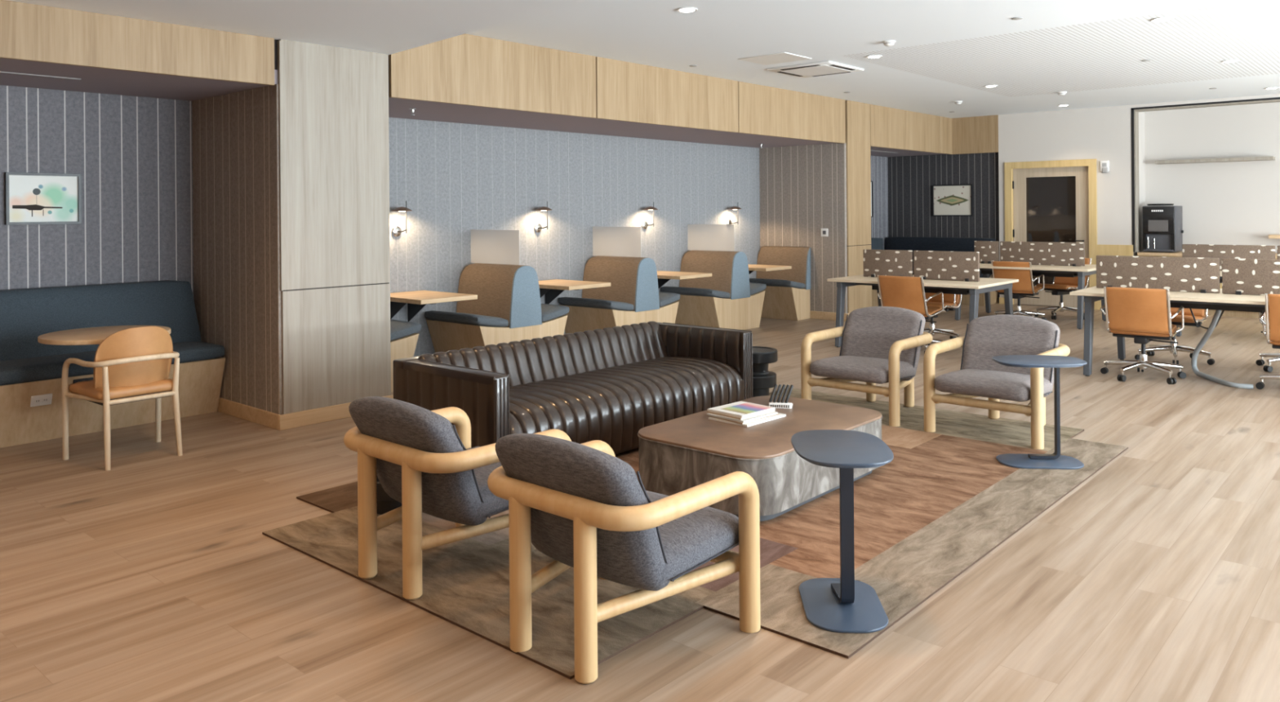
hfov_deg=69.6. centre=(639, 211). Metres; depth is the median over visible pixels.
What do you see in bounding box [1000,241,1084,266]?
divider
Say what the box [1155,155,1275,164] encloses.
floating shelf
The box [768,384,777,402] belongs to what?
pen
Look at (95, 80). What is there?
ceiling
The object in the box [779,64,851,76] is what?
grille
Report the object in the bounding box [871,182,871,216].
print
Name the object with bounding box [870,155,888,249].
wall
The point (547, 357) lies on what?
cushion
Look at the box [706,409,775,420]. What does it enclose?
magazine
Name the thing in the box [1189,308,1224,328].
lead
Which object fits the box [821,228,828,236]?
wall switch
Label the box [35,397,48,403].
socket
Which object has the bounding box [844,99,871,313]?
column
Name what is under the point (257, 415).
baseboard
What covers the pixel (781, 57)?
access panel
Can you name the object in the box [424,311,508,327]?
seat cushion
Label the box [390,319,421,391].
bench
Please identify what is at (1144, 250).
drip tray
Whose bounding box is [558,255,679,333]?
bench
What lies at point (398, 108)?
ceiling
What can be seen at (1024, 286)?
office chair
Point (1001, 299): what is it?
trim
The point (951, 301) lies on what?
office chair
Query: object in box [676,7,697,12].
recessed light
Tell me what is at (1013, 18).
sprinkler cover
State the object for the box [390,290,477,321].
table
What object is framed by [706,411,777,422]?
magazine
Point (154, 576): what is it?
floor
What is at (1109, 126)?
wall
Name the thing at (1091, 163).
trim
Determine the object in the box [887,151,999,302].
wall
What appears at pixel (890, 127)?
trim
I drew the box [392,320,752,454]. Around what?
sofa
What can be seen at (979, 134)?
trim
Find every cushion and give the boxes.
[0,280,201,360]
[0,341,224,385]
[348,396,487,525]
[390,319,421,340]
[417,320,667,386]
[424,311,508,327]
[466,446,508,522]
[495,433,669,591]
[509,356,744,452]
[537,490,738,587]
[540,303,568,321]
[558,297,634,311]
[658,291,679,306]
[660,286,729,298]
[749,278,804,288]
[749,282,766,294]
[809,355,915,383]
[840,306,925,381]
[871,237,883,249]
[884,236,995,267]
[912,267,991,277]
[934,368,1053,401]
[961,314,1060,397]
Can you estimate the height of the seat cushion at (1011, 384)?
0.145 m
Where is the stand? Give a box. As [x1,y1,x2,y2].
[768,401,792,408]
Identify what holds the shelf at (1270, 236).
attached to the wall at (1222, 202)
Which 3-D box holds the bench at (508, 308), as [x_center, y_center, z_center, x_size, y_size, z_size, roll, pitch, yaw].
[-1.386,1.001,9.004,0.828,0.980,1.170,0,0,41]
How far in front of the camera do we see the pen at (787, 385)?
5.34 m
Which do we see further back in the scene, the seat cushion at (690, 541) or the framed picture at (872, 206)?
the framed picture at (872, 206)
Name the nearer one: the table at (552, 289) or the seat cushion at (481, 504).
the seat cushion at (481, 504)
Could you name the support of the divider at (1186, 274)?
on the desk at (1214, 301)
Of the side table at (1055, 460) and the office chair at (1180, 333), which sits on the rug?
the side table at (1055, 460)
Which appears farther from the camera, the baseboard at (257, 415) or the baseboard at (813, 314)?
the baseboard at (813, 314)
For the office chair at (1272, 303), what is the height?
0.803 m
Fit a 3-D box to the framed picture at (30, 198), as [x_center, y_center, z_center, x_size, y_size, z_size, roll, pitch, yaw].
[-4.181,-0.091,6.455,0.030,0.360,0.460,0,0,41]
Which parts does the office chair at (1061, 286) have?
seat, backrest, frame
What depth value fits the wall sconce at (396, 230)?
8.54 m
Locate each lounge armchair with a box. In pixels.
[343,396,571,599]
[487,433,760,684]
[800,306,933,426]
[923,314,1070,449]
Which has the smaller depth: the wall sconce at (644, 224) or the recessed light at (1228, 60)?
the recessed light at (1228, 60)
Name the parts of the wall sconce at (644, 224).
wall plate, lamp shade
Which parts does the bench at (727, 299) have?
backrest, panel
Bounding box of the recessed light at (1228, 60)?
[1221,59,1239,62]
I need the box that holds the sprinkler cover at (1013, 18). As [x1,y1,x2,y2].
[1011,17,1022,19]
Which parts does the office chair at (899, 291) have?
frame, backrest, seat, frame, armrest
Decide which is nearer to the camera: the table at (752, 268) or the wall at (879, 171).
the table at (752, 268)
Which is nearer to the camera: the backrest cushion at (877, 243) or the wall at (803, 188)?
the wall at (803, 188)
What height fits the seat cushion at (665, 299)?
0.143 m
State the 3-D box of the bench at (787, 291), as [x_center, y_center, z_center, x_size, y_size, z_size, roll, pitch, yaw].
[1.867,0.975,12.691,0.828,0.980,0.504,0,0,41]
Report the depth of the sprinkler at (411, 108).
7.86 m
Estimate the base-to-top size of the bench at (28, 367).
0.985 m
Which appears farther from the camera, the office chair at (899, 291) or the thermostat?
the thermostat
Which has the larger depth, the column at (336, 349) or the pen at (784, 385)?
the column at (336, 349)
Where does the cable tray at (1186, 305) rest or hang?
on the desk at (1214, 301)
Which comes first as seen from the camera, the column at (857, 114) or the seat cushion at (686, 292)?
the seat cushion at (686, 292)
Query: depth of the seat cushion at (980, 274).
14.07 m
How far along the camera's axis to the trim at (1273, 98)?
13.10 m
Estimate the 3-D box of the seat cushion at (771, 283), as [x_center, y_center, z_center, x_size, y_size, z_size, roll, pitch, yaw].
[1.826,0.985,12.645,0.824,0.143,0.380,0,0,41]
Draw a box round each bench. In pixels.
[0,280,225,448]
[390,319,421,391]
[424,262,568,352]
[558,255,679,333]
[660,249,766,329]
[749,245,810,320]
[871,236,997,306]
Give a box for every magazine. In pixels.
[706,400,775,417]
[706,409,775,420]
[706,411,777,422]
[706,413,781,424]
[708,413,786,426]
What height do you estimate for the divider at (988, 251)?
0.306 m
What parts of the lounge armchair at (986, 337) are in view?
rail, rail, leg, leg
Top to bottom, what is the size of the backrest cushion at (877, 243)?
0.560 m
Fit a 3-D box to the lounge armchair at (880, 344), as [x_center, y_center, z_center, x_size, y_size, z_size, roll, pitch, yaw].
[1.671,1.088,6.721,0.764,0.736,0.742,0,0,41]
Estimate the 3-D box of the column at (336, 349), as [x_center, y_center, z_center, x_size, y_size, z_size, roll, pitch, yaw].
[-2.717,0.104,7.130,1.430,2.585,0.854,0,0,41]
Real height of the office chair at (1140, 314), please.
0.803 m
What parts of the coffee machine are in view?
spout, panel, hopper lid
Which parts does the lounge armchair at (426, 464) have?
leg, rail, leg, arm frame, rail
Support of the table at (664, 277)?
attached to the wall at (473, 193)
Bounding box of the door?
[1012,165,1088,307]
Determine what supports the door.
in the wall at (1109, 126)
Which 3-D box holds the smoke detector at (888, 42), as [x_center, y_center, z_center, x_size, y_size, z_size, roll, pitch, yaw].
[2.172,-1.466,8.022,0.112,0.041,0.112,0,0,41]
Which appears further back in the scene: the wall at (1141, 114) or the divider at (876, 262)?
the wall at (1141, 114)
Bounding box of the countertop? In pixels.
[1137,251,1277,258]
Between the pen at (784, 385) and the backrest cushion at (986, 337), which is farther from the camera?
the backrest cushion at (986, 337)
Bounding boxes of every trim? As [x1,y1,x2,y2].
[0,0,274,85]
[0,71,80,79]
[274,39,278,69]
[277,40,282,290]
[737,80,845,143]
[870,103,939,153]
[937,115,952,154]
[951,115,998,154]
[999,297,1004,304]
[1004,158,1097,309]
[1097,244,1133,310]
[1130,97,1279,252]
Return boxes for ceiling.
[0,57,277,101]
[8,0,588,54]
[388,84,833,147]
[466,0,1279,118]
[870,146,945,156]
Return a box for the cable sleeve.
[1191,310,1253,389]
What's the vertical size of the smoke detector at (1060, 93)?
0.041 m
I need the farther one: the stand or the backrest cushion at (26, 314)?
the backrest cushion at (26, 314)
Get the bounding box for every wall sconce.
[391,200,412,236]
[533,201,552,232]
[641,201,657,229]
[726,202,741,226]
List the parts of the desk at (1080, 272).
leg, leg, leg, leg frame, leg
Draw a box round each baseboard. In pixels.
[217,397,279,430]
[279,395,393,430]
[809,311,846,321]
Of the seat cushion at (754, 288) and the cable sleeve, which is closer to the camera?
the cable sleeve
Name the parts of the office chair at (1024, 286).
frame, backrest, seat, frame, armrest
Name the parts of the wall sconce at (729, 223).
wall plate, lamp shade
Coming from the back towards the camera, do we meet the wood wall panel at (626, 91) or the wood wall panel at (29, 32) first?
the wood wall panel at (626, 91)
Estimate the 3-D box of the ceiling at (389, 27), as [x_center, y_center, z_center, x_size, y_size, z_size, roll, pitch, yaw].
[-0.515,-1.436,0.971,10.440,0.460,7.190,0,0,41]
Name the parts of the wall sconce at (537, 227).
wall plate, rod, lamp shade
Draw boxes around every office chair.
[876,275,946,353]
[923,292,961,345]
[990,261,1046,319]
[1034,257,1091,319]
[1100,286,1186,384]
[1134,307,1214,364]
[1175,270,1222,336]
[1255,293,1279,389]
[1255,312,1279,372]
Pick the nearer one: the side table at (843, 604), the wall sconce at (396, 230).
the side table at (843, 604)
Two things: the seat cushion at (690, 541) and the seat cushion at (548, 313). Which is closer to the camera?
the seat cushion at (690, 541)
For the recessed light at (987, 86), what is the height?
0.012 m
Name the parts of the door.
glass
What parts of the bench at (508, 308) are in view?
backrest, panel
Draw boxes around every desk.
[826,274,1018,347]
[955,262,1106,328]
[1069,285,1268,376]
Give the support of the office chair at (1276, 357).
on the floor
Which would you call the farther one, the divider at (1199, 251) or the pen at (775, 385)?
the divider at (1199, 251)
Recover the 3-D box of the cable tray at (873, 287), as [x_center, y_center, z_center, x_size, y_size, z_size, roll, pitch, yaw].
[3.023,0.806,9.874,1.060,0.100,0.200,0,0,41]
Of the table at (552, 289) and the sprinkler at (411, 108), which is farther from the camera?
the table at (552, 289)
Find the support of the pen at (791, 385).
in the stand
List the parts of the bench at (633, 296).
backrest, panel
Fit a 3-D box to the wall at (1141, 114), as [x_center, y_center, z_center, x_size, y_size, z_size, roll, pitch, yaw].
[7.264,-0.053,13.494,0.120,2.950,0.650,0,0,41]
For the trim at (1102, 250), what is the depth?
13.26 m
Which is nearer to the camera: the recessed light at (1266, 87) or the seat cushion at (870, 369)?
the seat cushion at (870, 369)
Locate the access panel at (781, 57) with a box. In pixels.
[737,52,811,64]
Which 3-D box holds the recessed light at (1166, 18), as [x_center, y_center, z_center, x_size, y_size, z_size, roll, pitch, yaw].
[4.061,-1.496,7.155,0.156,0.012,0.156,0,0,41]
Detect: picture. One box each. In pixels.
[4,172,81,225]
[721,402,772,413]
[871,180,873,217]
[932,183,973,216]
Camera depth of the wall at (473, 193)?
8.98 m
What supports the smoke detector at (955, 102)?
attached to the ceiling at (713, 37)
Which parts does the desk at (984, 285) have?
leg, leg frame, leg, leg, leg frame, leg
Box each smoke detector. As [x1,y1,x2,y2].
[882,40,895,46]
[953,101,962,104]
[1057,91,1066,95]
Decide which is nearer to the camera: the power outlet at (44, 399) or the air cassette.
the power outlet at (44, 399)
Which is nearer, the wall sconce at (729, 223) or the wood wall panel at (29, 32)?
the wood wall panel at (29, 32)
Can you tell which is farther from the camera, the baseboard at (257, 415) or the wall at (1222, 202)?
the wall at (1222, 202)
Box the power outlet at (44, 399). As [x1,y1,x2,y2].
[30,393,52,407]
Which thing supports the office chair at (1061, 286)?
on the floor
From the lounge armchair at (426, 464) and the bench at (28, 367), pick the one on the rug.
the lounge armchair at (426, 464)
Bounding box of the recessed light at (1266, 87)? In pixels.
[1263,87,1279,88]
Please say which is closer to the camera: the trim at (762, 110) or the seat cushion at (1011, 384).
the seat cushion at (1011, 384)
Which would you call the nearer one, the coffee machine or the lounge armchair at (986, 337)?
the lounge armchair at (986, 337)
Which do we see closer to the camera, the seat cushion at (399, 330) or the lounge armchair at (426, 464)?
the lounge armchair at (426, 464)
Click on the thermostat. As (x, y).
(1104, 165)
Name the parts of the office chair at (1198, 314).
backrest, seat, frame, armrest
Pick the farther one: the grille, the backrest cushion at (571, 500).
the grille
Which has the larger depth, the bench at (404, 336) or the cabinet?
the cabinet
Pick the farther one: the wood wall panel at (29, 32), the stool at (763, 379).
the stool at (763, 379)
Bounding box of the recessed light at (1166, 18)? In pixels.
[1151,16,1173,21]
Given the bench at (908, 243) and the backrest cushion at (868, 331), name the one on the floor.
the bench at (908, 243)
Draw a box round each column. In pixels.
[278,39,391,413]
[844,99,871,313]
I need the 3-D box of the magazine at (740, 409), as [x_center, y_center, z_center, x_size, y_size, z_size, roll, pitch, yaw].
[0.564,1.097,5.111,0.290,0.012,0.250,0,0,-44]
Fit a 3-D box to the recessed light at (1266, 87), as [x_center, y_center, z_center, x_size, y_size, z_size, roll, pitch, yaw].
[7.807,-1.526,11.371,0.156,0.012,0.156,0,0,41]
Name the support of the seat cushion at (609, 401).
on the sofa
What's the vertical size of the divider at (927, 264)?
0.306 m
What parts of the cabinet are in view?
cupboard door, cupboard door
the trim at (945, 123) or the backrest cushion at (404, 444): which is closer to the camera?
the backrest cushion at (404, 444)
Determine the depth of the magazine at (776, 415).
4.98 m
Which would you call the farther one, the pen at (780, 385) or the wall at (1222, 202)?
the wall at (1222, 202)
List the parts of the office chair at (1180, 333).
leg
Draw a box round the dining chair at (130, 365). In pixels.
[62,326,182,471]
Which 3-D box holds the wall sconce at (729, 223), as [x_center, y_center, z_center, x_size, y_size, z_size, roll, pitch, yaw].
[1.285,0.036,12.512,0.210,0.333,0.190,0,0,41]
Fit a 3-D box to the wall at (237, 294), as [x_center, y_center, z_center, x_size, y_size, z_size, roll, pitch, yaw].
[-3.032,0.314,6.824,1.460,2.380,0.020,0,0,41]
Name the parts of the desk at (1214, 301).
leg, leg frame, leg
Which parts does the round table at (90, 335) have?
support arm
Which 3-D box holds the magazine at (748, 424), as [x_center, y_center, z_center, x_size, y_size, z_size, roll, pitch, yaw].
[0.594,1.133,5.085,0.270,0.010,0.350,0,0,45]
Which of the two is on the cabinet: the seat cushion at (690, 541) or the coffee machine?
the coffee machine
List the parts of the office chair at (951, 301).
seat, backrest, frame, armrest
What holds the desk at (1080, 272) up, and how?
on the floor
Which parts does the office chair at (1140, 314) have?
armrest, frame, backrest, seat, lever, frame, armrest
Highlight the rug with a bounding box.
[262,387,1128,679]
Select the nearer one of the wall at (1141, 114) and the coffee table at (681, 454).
the coffee table at (681, 454)
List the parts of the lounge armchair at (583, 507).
leg, rail, leg, rail, rail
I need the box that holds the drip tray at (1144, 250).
[1143,248,1173,251]
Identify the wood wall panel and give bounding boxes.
[388,33,595,118]
[595,56,738,132]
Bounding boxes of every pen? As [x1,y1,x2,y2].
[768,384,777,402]
[773,384,781,402]
[777,384,785,402]
[781,384,789,403]
[785,384,793,403]
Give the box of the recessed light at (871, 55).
[865,54,882,57]
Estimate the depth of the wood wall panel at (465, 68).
7.77 m
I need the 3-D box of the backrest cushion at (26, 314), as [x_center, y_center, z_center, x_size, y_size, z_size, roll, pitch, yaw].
[-4.026,0.777,6.461,0.235,0.500,1.785,0,0,41]
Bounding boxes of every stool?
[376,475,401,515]
[752,346,777,397]
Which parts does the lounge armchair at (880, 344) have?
rail, rail, leg, rail, leg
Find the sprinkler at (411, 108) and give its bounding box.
[409,107,416,115]
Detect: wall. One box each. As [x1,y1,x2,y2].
[0,84,759,356]
[191,84,282,414]
[759,142,847,313]
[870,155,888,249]
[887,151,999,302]
[998,104,1134,297]
[1130,93,1279,107]
[1134,111,1145,256]
[1144,102,1279,253]
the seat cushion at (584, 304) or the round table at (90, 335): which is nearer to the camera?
the round table at (90, 335)
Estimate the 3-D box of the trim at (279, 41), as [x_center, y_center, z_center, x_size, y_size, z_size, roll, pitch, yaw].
[-2.481,-0.318,6.343,0.030,1.725,0.009,0,0,41]
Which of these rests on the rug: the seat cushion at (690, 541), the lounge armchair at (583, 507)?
the lounge armchair at (583, 507)
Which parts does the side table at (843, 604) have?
stem, plate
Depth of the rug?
4.06 m
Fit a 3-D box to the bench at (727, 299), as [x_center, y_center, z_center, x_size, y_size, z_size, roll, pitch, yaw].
[0.939,0.982,11.639,0.828,0.980,1.170,0,0,41]
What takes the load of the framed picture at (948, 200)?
attached to the wall at (911, 179)
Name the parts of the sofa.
arm, seat, arm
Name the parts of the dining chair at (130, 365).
rail, leg, seat, backrest, rail, leg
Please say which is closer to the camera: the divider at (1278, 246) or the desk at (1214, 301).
the desk at (1214, 301)
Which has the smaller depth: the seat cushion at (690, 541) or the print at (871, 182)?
the seat cushion at (690, 541)
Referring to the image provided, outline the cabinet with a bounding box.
[1135,251,1277,318]
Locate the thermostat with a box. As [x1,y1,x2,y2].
[1100,160,1109,173]
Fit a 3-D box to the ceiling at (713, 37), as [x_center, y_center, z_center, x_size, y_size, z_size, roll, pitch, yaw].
[5.540,-1.615,7.836,10.440,0.200,11.700,0,0,41]
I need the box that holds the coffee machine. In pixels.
[1142,203,1183,252]
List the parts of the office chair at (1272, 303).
armrest, frame, backrest, seat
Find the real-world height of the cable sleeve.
0.612 m
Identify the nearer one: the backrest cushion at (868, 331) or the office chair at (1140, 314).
the backrest cushion at (868, 331)
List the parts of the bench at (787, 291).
backrest, panel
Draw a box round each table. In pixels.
[37,324,170,383]
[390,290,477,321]
[538,279,610,304]
[637,395,882,521]
[657,271,711,288]
[747,264,791,274]
[791,429,893,633]
[991,355,1087,469]
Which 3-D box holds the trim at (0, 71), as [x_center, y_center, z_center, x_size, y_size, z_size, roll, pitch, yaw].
[-4.164,-0.865,5.468,0.030,0.004,1.500,0,0,41]
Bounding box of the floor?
[0,302,1279,701]
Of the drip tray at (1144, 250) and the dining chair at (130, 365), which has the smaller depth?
the dining chair at (130, 365)
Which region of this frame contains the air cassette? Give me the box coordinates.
[767,60,863,77]
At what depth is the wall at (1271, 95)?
12.50 m
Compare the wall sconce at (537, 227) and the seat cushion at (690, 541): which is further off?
the wall sconce at (537, 227)
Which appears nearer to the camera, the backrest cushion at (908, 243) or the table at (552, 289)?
the table at (552, 289)
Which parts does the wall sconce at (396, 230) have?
wall plate, rod, lamp shade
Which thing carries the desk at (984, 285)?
on the floor
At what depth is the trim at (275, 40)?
6.35 m
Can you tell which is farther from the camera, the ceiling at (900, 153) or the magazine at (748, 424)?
the ceiling at (900, 153)
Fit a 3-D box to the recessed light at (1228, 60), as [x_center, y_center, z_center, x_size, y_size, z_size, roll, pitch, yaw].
[5.928,-1.511,9.242,0.156,0.012,0.156,0,0,41]
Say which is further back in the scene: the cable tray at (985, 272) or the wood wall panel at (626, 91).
the cable tray at (985, 272)
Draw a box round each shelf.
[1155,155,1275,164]
[1268,234,1279,238]
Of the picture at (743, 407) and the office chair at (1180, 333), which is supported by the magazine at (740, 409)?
the picture at (743, 407)
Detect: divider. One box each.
[862,248,912,277]
[913,250,979,281]
[974,240,999,263]
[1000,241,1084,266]
[1096,255,1219,293]
[1182,244,1275,270]
[1222,257,1279,295]
[1277,245,1279,259]
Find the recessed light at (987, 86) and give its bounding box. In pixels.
[984,84,997,87]
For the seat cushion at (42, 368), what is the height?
0.120 m
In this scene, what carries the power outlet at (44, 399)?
attached to the bench at (28, 367)
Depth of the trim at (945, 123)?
14.67 m
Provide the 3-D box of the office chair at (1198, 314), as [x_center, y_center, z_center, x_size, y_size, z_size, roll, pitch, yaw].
[5.155,1.037,8.855,0.650,0.803,0.671,0,0,41]
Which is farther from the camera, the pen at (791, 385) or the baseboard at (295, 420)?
the baseboard at (295, 420)
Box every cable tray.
[871,285,969,294]
[981,270,1077,277]
[1169,302,1265,312]
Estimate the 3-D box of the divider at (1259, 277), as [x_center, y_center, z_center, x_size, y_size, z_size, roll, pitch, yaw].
[5.394,0.550,7.594,1.005,0.306,0.060,0,0,41]
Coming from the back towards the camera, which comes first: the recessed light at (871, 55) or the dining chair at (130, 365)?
the recessed light at (871, 55)

